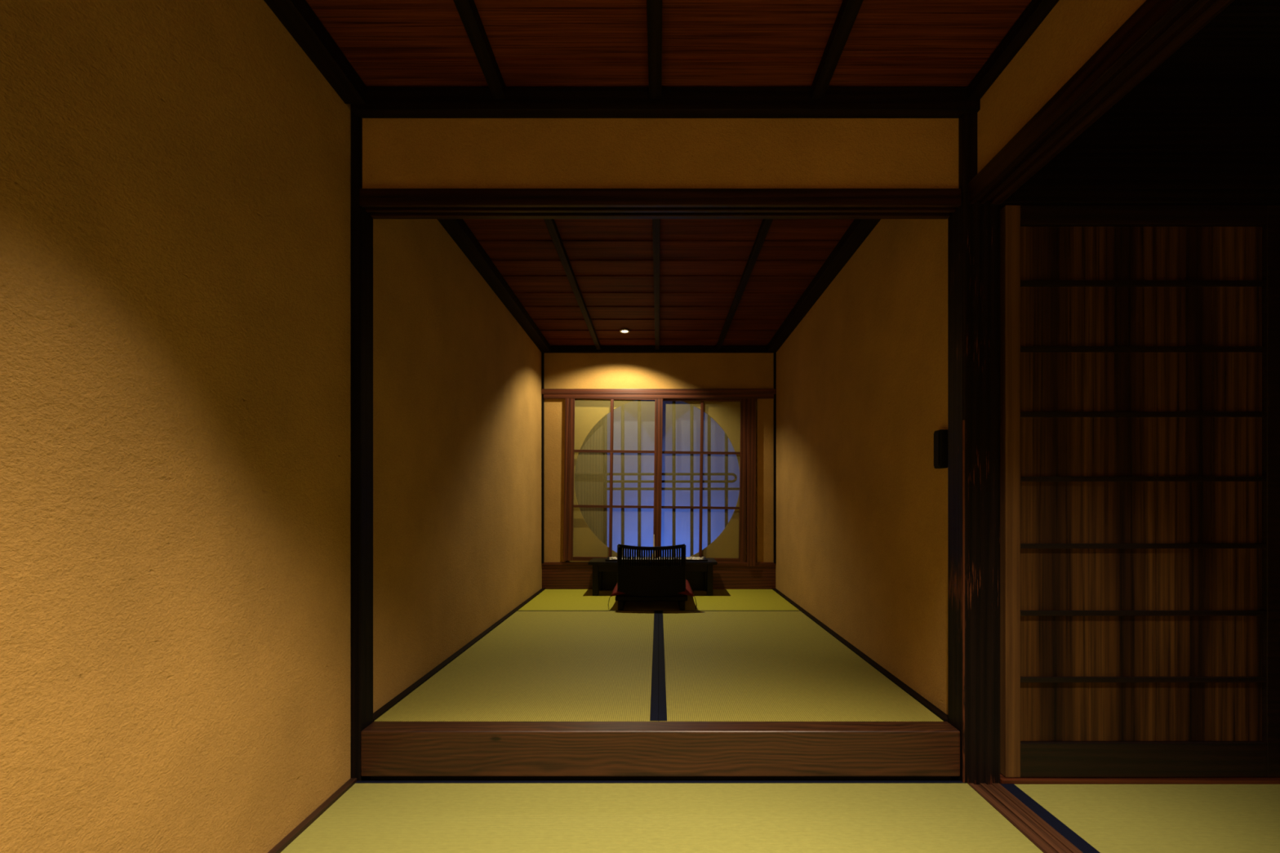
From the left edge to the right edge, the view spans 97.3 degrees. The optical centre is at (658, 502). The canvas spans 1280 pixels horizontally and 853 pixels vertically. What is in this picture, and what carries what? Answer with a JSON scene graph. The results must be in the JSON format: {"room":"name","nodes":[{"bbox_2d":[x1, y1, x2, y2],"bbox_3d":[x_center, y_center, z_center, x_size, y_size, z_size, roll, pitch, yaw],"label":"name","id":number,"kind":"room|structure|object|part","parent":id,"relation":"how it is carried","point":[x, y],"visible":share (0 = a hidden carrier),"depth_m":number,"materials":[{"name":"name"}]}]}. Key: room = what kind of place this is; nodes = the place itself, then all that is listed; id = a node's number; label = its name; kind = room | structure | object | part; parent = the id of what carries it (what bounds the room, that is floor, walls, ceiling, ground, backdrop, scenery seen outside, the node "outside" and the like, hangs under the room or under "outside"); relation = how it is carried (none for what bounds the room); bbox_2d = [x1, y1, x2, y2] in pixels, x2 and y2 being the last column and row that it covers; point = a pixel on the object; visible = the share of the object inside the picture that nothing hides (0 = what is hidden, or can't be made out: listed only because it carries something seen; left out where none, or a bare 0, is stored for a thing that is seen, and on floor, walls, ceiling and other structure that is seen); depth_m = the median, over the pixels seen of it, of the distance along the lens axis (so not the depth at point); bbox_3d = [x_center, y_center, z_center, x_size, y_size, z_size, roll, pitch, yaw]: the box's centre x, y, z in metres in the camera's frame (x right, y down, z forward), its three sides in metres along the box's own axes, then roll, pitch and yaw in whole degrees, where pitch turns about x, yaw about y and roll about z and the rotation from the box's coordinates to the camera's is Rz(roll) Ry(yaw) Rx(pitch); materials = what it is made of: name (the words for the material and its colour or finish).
{"room":"traditional dwelling","nodes":[
{"label":"traditional dwelling","id":0,"kind":"room"},
{"bbox_2d":[0,0,542,852],"bbox_3d":[-0.999,-0.223,1.465,0.122,2.250,6.130,0,0,0],"label":"wall","id":1,"kind":"structure","parent":0,"point":[175,175],"depth_m":1.18,"materials":[{"name":"paint"}]},
{"bbox_2d":[267,777,356,852],"bbox_3d":[-0.930,0.872,0.059,0.020,0.060,3.319,0,0,0],"label":"baseboard","id":2,"kind":"structure","parent":1,"relation":"attached to","point":[290,837],"depth_m":1.50,"materials":[{"name":"brown wood"}]},
{"bbox_2d":[263,0,366,104],"bbox_3d":[-0.907,-1.220,0.045,0.065,0.053,3.290,0,0,0],"label":"crown molding","id":3,"kind":"structure","parent":1,"relation":"attached to","point":[299,19],"depth_m":1.49,"materials":[{"name":"black wood"}]},
{"bbox_2d":[373,588,545,721],"bbox_3d":[-0.924,0.722,3.165,0.028,0.056,2.730,0,0,0],"label":"baseboard","id":4,"kind":"structure","parent":1,"relation":"attached to","point":[392,703],"depth_m":2.38,"materials":[{"name":"black wood"}]},
{"bbox_2d":[436,218,551,352],"bbox_3d":[-0.899,-1.221,3.150,0.078,0.050,2.700,0,0,0],"label":"crown molding","id":5,"kind":"structure","parent":1,"relation":"attached to","point":[458,229],"depth_m":2.98,"materials":[{"name":"black wood"}]},
{"bbox_2d":[541,352,544,563],"bbox_3d":[-0.929,-0.353,4.519,0.018,1.690,0.019,0,0,0],"label":"strip","id":6,"kind":"object","parent":1,"relation":"attached to","point":[542,353],"visible":1,"depth_m":4.51,"materials":[{"name":"black wood"}]},
{"bbox_2d":[350,736,950,781],"bbox_3d":[0.000,0.883,4.190,2.200,0.257,4.820,0,0,0],"label":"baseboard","id":7,"kind":"structure","parent":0,"point":[372,778],"depth_m":1.78,"materials":[{"name":"black wood"}]},
{"bbox_2d":[374,610,658,721],"bbox_3d":[-0.455,0.724,2.710,0.909,0.051,1.819,0,0,0],"label":"mat","id":8,"kind":"object","parent":7,"relation":"on","point":[535,665],"visible":0.76,"depth_m":2.28,"materials":[{"name":"green plant"}]},
{"bbox_2d":[518,589,799,610],"bbox_3d":[0.001,0.724,4.073,1.821,0.051,0.905,0,0,0],"label":"mat","id":9,"kind":"object","parent":7,"relation":"on","point":[548,599],"visible":0.58,"depth_m":3.98,"materials":[{"name":"green plant"}]},
{"bbox_2d":[615,543,687,610],"bbox_3d":[-0.046,0.487,3.865,0.470,0.424,0.470,0,0,0],"label":"chair","id":10,"kind":"object","parent":9,"relation":"on","point":[642,582],"visible":1,"depth_m":3.66,"materials":[{"name":"black wood"}]},
{"bbox_3d":[-0.258,0.466,3.698,0.026,0.369,0.045,0,0,0],"label":"post","id":11,"kind":"part","parent":10,"relation":"part of","materials":[{"name":"black wood"}]},
{"bbox_3d":[-0.046,0.294,3.674,0.436,0.038,0.048,0,0,0],"label":"rail","id":12,"kind":"part","parent":10,"relation":"part of","materials":[{"name":"black wood"}]},
{"bbox_3d":[-0.046,0.626,3.870,0.470,0.028,0.460,0,0,0],"label":"seat","id":13,"kind":"part","parent":10,"relation":"part of","materials":[{"name":"black wood"}]},
{"bbox_3d":[-0.046,0.381,3.674,0.436,0.012,0.042,0,0,0],"label":"rail","id":14,"kind":"part","parent":10,"relation":"part of","materials":[{"name":"black wood"}]},
{"bbox_3d":[-0.046,0.465,3.674,0.436,0.100,0.042,0,0,0],"label":"rail","id":15,"kind":"part","parent":10,"relation":"part of","materials":[{"name":"black wood"}]},
{"bbox_3d":[-0.046,0.573,3.674,0.436,0.125,0.044,0,0,0],"label":"panel","id":16,"kind":"part","parent":10,"relation":"part of","materials":[{"name":"black wood"}]},
{"bbox_3d":[0.166,0.466,3.698,0.026,0.369,0.045,0,0,0],"label":"post","id":17,"kind":"part","parent":10,"relation":"part of","materials":[{"name":"black wood"}]},
{"bbox_2d":[587,557,717,595],"bbox_3d":[-0.043,0.572,4.338,0.961,0.254,0.315,0,0,0],"label":"desk","id":18,"kind":"object","parent":9,"relation":"on","point":[700,575],"visible":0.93,"depth_m":4.21,"materials":[{"name":"black paint"}]},
{"bbox_3d":[-0.471,0.583,4.223,0.045,0.232,0.045,0,0,0],"label":"leg","id":19,"kind":"part","parent":18,"relation":"part of","materials":[{"name":"black paint"}]},
{"bbox_3d":[-0.471,0.583,4.452,0.045,0.232,0.045,0,0,0],"label":"leg","id":20,"kind":"part","parent":18,"relation":"part of","materials":[{"name":"black paint"}]},
{"bbox_3d":[-0.043,0.583,4.471,0.861,0.232,0.012,0,0,0],"label":"panel","id":21,"kind":"part","parent":18,"relation":"part of","materials":[{"name":"black paint"}]},
{"bbox_2d":[605,556,707,561],"bbox_3d":[-0.015,0.437,4.340,0.770,0.016,0.220,0,0,0],"label":"desk tray","id":22,"kind":"object","parent":18,"relation":"on","point":[609,558],"visible":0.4,"depth_m":4.30,"materials":[{"name":"black paint"}]},
{"bbox_2d":[652,534,655,558],"bbox_3d":[-0.035,0.343,4.360,0.036,0.180,0.036,0,0,0],"label":"bud vase","id":23,"kind":"object","parent":22,"relation":"on","point":[654,535],"visible":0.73,"depth_m":4.36,"materials":[{"name":"grey ceramic"}]},
{"bbox_3d":[0.385,0.583,4.452,0.045,0.232,0.045,0,0,0],"label":"leg","id":24,"kind":"part","parent":18,"relation":"part of","materials":[{"name":"black paint"}]},
{"bbox_3d":[0.385,0.583,4.223,0.045,0.232,0.045,0,0,0],"label":"leg","id":25,"kind":"part","parent":18,"relation":"part of","materials":[{"name":"black paint"}]},
{"bbox_2d":[608,579,697,609],"bbox_3d":[-0.040,0.610,3.942,0.578,0.174,0.580,0,0,0],"label":"floor cushion","id":26,"kind":"object","parent":9,"relation":"on","point":[688,591],"visible":0.19,"depth_m":3.68,"materials":[{"name":"red fabric"}]},
{"bbox_2d":[360,721,959,776],"bbox_3d":[0.006,0.770,1.760,1.834,0.140,0.080,0,0,0],"label":"wooden step","id":27,"kind":"structure","parent":7,"relation":"on","point":[388,748],"depth_m":1.72,"materials":[{"name":"brown wood"}]},
{"bbox_2d":[658,610,943,721],"bbox_3d":[0.456,0.724,2.710,0.911,0.051,1.819,0,0,0],"label":"mat","id":28,"kind":"object","parent":7,"relation":"on","point":[714,665],"visible":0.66,"depth_m":2.28,"materials":[{"name":"green plant"}]},
{"bbox_2d":[543,352,773,562],"bbox_3d":[0.001,-0.413,4.565,1.882,1.870,0.070,0,0,0],"label":"wall","id":29,"kind":"structure","parent":0,"point":[562,370],"depth_m":4.53,"materials":[{"name":"paint"}]},
{"bbox_2d":[550,346,766,352],"bbox_3d":[0.002,-1.222,4.513,1.880,0.048,0.035,0,0,0],"label":"crown molding","id":30,"kind":"structure","parent":29,"relation":"attached to","point":[553,348],"depth_m":4.50,"materials":[{"name":"black wood"}]},
{"bbox_2d":[541,388,776,566],"bbox_3d":[0.000,-0.198,4.583,2.000,1.500,0.170,0,0,0],"label":"window","id":31,"kind":"structure","parent":29,"relation":"in","point":[633,420],"depth_m":4.63,"materials":[{"name":"paint"}]},
{"bbox_2d":[574,417,604,543],"bbox_3d":[-0.716,-0.203,4.632,0.568,1.450,0.012,0,0,0],"label":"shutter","id":32,"kind":"object","parent":31,"relation":"attached to","point":[589,467],"depth_m":4.63,"materials":[{"name":"beige paper"}]},
{"bbox_3d":[0.279,-0.203,4.666,1.442,1.450,0.004,0,0,0],"label":"frosted pane","id":33,"kind":"part","parent":31,"relation":"part of","materials":[{"name":"white paper"}]},
{"bbox_2d":[541,561,776,589],"bbox_3d":[0.002,0.617,4.558,1.880,0.266,0.084,0,0,0],"label":"baseboard","id":34,"kind":"structure","parent":29,"relation":"attached to","point":[567,575],"depth_m":4.53,"materials":[{"name":"red wood"}]},
{"bbox_2d":[567,398,662,560],"bbox_3d":[-0.349,-0.195,4.518,0.750,1.338,0.024,1,0,0],"label":"screen","id":35,"kind":"object","parent":34,"relation":"on","point":[658,402],"visible":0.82,"depth_m":4.51,"materials":[{"name":"red wood"}]},
{"bbox_3d":[-0.366,0.458,4.518,0.643,0.032,0.022,1,0,0],"label":"rail","id":36,"kind":"part","parent":35,"relation":"part of","materials":[{"name":"red wood"}]},
{"bbox_3d":[-0.350,-0.843,4.518,0.643,0.042,0.022,1,0,0],"label":"rail","id":37,"kind":"part","parent":35,"relation":"part of","materials":[{"name":"red wood"}]},
{"bbox_2d":[661,399,746,562],"bbox_3d":[0.335,-0.186,4.544,0.741,1.338,0.024,1,0,0],"label":"screen","id":38,"kind":"object","parent":34,"relation":"on","point":[743,447],"visible":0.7,"depth_m":4.53,"materials":[{"name":"red wood"}]},
{"bbox_3d":[0.345,-0.834,4.544,0.636,0.042,0.022,1,0,0],"label":"rail","id":39,"kind":"part","parent":38,"relation":"part of","materials":[{"name":"red wood"}]},
{"bbox_3d":[0.329,0.467,4.544,0.636,0.032,0.022,1,0,0],"label":"rail","id":40,"kind":"part","parent":38,"relation":"part of","materials":[{"name":"red wood"}]},
{"bbox_2d":[306,0,1031,346],"bbox_3d":[0.030,-1.307,1.450,2.040,0.122,6.200,0,0,0],"label":"ceiling","id":41,"kind":"structure","parent":0,"point":[388,43],"depth_m":1.63,"materials":[{"name":"brown wood"}]},
{"bbox_2d":[453,0,505,98],"bbox_3d":[-0.477,-1.228,0.045,0.038,0.037,3.290,0,0,0],"label":"batten","id":42,"kind":"object","parent":41,"relation":"attached to","point":[467,10],"visible":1,"depth_m":1.50,"materials":[{"name":"black wood"}]},
{"bbox_2d":[543,218,600,350],"bbox_3d":[-0.477,-1.230,3.150,0.034,0.033,2.700,0,0,0],"label":"batten","id":43,"kind":"object","parent":41,"relation":"attached to","point":[551,225],"visible":0.56,"depth_m":3.02,"materials":[{"name":"black wood"}]},
{"bbox_2d":[619,328,629,333],"bbox_3d":[-0.246,-1.245,4.090,0.076,0.024,0.076,0,0,0],"label":"recessed light","id":44,"kind":"object","parent":41,"relation":"in","point":[622,331],"visible":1,"depth_m":4.08,"materials":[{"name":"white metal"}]},
{"bbox_2d":[646,0,662,98],"bbox_3d":[-0.010,-1.228,0.045,0.038,0.037,3.290,0,0,0],"label":"batten","id":45,"kind":"object","parent":41,"relation":"attached to","point":[654,7],"visible":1,"depth_m":1.50,"materials":[{"name":"black wood"}]},
{"bbox_2d":[652,218,660,350],"bbox_3d":[-0.010,-1.230,3.150,0.034,0.033,2.700,0,0,0],"label":"batten","id":46,"kind":"object","parent":41,"relation":"attached to","point":[655,222],"visible":0.56,"depth_m":3.00,"materials":[{"name":"black wood"}]},
{"bbox_2d":[715,218,773,350],"bbox_3d":[0.476,-1.230,3.150,0.034,0.033,2.700,0,0,0],"label":"batten","id":47,"kind":"object","parent":41,"relation":"attached to","point":[766,224],"visible":0.56,"depth_m":3.02,"materials":[{"name":"black wood"}]},
{"bbox_2d":[811,0,863,98],"bbox_3d":[0.476,-1.228,0.045,0.038,0.037,3.290,0,0,0],"label":"batten","id":48,"kind":"object","parent":41,"relation":"attached to","point":[849,10],"visible":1,"depth_m":1.50,"materials":[{"name":"black wood"}]},
{"bbox_2d":[362,75,1279,188],"bbox_3d":[1.038,-1.148,1.744,3.925,0.400,0.088,0,0,0],"label":"wall","id":49,"kind":"structure","parent":0,"point":[397,153],"depth_m":1.73,"materials":[{"name":"paint"}]},
{"bbox_2d":[360,188,961,218],"bbox_3d":[0.006,-0.930,1.759,1.834,0.051,0.086,0,0,0],"label":"lintel","id":50,"kind":"object","parent":49,"relation":"attached to","point":[382,203],"visible":1,"depth_m":1.72,"materials":[{"name":"brown wood"}]},
{"bbox_2d":[351,87,980,118],"bbox_3d":[0.021,-1.212,1.710,1.891,0.068,0.040,0,0,0],"label":"crown molding","id":51,"kind":"structure","parent":49,"relation":"attached to","point":[381,102],"depth_m":1.69,"materials":[{"name":"black wood"}]},
{"bbox_2d":[775,0,1146,715],"bbox_3d":[1.002,-0.299,1.465,0.120,2.098,6.130,0,0,0],"label":"wall","id":52,"kind":"structure","parent":0,"point":[862,378],"depth_m":2.32,"materials":[{"name":"paint"}]},
{"bbox_2d":[773,352,776,563],"bbox_3d":[0.933,-0.353,4.519,0.018,1.690,0.019,0,0,0],"label":"strip","id":53,"kind":"object","parent":52,"relation":"attached to","point":[775,353],"visible":1,"depth_m":4.51,"materials":[{"name":"black wood"}]},
{"bbox_2d":[766,218,880,352],"bbox_3d":[0.902,-1.221,3.150,0.080,0.050,2.700,0,0,0],"label":"crown molding","id":54,"kind":"structure","parent":52,"relation":"attached to","point":[860,229],"depth_m":2.98,"materials":[{"name":"black wood"}]},
{"bbox_2d":[772,588,947,721],"bbox_3d":[0.927,0.722,3.165,0.030,0.056,2.730,0,0,0],"label":"baseboard","id":55,"kind":"structure","parent":52,"relation":"attached to","point":[907,689],"depth_m":2.36,"materials":[{"name":"black wood"}]},
{"bbox_2d":[933,429,947,468],"bbox_3d":[0.926,-0.173,1.850,0.030,0.125,0.044,0,0,0],"label":"wall box","id":56,"kind":"object","parent":52,"relation":"attached to","point":[940,437],"visible":0.97,"depth_m":1.83,"materials":[{"name":"black plastic"}]},
{"bbox_3d":[0.913,-0.173,1.850,0.004,0.109,0.032,0,0,0],"label":"plate","id":57,"kind":"part","parent":56,"relation":"part of","materials":[{"name":"black plastic"}]},
{"bbox_2d":[967,0,1059,98],"bbox_3d":[0.946,-1.227,0.045,0.040,0.038,3.290,0,0,0],"label":"crown molding","id":58,"kind":"structure","parent":52,"relation":"attached to","point":[1037,11],"depth_m":1.50,"materials":[{"name":"black wood"}]},
{"bbox_2d":[968,783,1083,852],"bbox_3d":[0.983,0.876,0.052,0.094,0.051,3.304,0,0,0],"label":"door sill","id":59,"kind":"structure","parent":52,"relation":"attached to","point":[1042,835],"depth_m":1.51,"materials":[{"name":"brown wood"}]},
{"bbox_2d":[968,0,1234,204],"bbox_3d":[0.987,-0.934,0.053,0.098,0.064,3.306,0,0,0],"label":"lintel","id":60,"kind":"object","parent":52,"relation":"attached to","point":[1157,29],"visible":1,"depth_m":1.24,"materials":[{"name":"brown wood"}]},
{"bbox_2d":[1149,0,1279,75],"bbox_3d":[2.050,-1.318,0.110,2.100,0.060,3.420,0,0,0],"label":"ceiling","id":61,"kind":"structure","parent":0,"point":[1243,38],"depth_m":1.59,"materials":[{"name":"black wood"}]},
{"bbox_3d":[1.000,0.960,0.040,4.200,0.105,3.480,0,0,0],"label":"floor","id":62,"kind":"structure","parent":0,"visible":0},
{"bbox_2d":[351,110,373,781],"bbox_3d":[-0.925,-0.172,1.760,0.029,2.148,0.080,0,0,0],"label":"post","id":63,"kind":"object","parent":62,"relation":"on","point":[362,221],"visible":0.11,"depth_m":1.73,"materials":[{"name":"black wood"}]},
{"bbox_2d":[280,781,1043,852],"bbox_3d":[0.008,0.876,1.260,1.855,0.051,0.919,0,0,0],"label":"mat","id":64,"kind":"object","parent":62,"relation":"on","point":[370,816],"visible":1,"depth_m":1.52,"materials":[{"name":"green plant"}]},
{"bbox_2d":[947,113,999,784],"bbox_3d":[0.980,-0.172,1.753,0.114,2.148,0.094,0,0,0],"label":"post","id":65,"kind":"object","parent":62,"relation":"on","point":[973,229],"visible":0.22,"depth_m":1.71,"materials":[{"name":"brown wood"}]},
{"bbox_2d":[1000,783,1279,852],"bbox_3d":[1.515,0.876,0.796,0.969,0.051,1.811,0,0,0],"label":"mat","id":66,"kind":"object","parent":62,"relation":"on","point":[1093,818],"visible":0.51,"depth_m":1.53,"materials":[{"name":"green plant"}]},
{"bbox_2d":[1000,773,1279,784],"bbox_3d":[1.500,0.872,1.737,0.920,0.060,0.066,0,0,0],"label":"rail","id":67,"kind":"object","parent":62,"relation":"on","point":[1015,780],"visible":0.21,"depth_m":1.70,"materials":[{"name":"red wood"}]},
{"bbox_2d":[1000,204,1279,777],"bbox_3d":[1.502,-0.033,1.731,0.887,1.745,0.030,0,0,0],"label":"door","id":68,"kind":"structure","parent":67,"relation":"on","point":[1140,344],"depth_m":1.73,"materials":[{"name":"brown wood"}]},
{"bbox_3d":[1.479,-0.876,1.731,0.752,0.057,0.030,0,0,0],"label":"rail","id":69,"kind":"part","parent":68,"relation":"part of","materials":[{"name":"brown wood"}]},
{"bbox_3d":[1.479,0.788,1.731,0.752,0.104,0.030,0,0,0],"label":"rail","id":70,"kind":"part","parent":68,"relation":"part of","materials":[{"name":"brown wood"}]}
]}

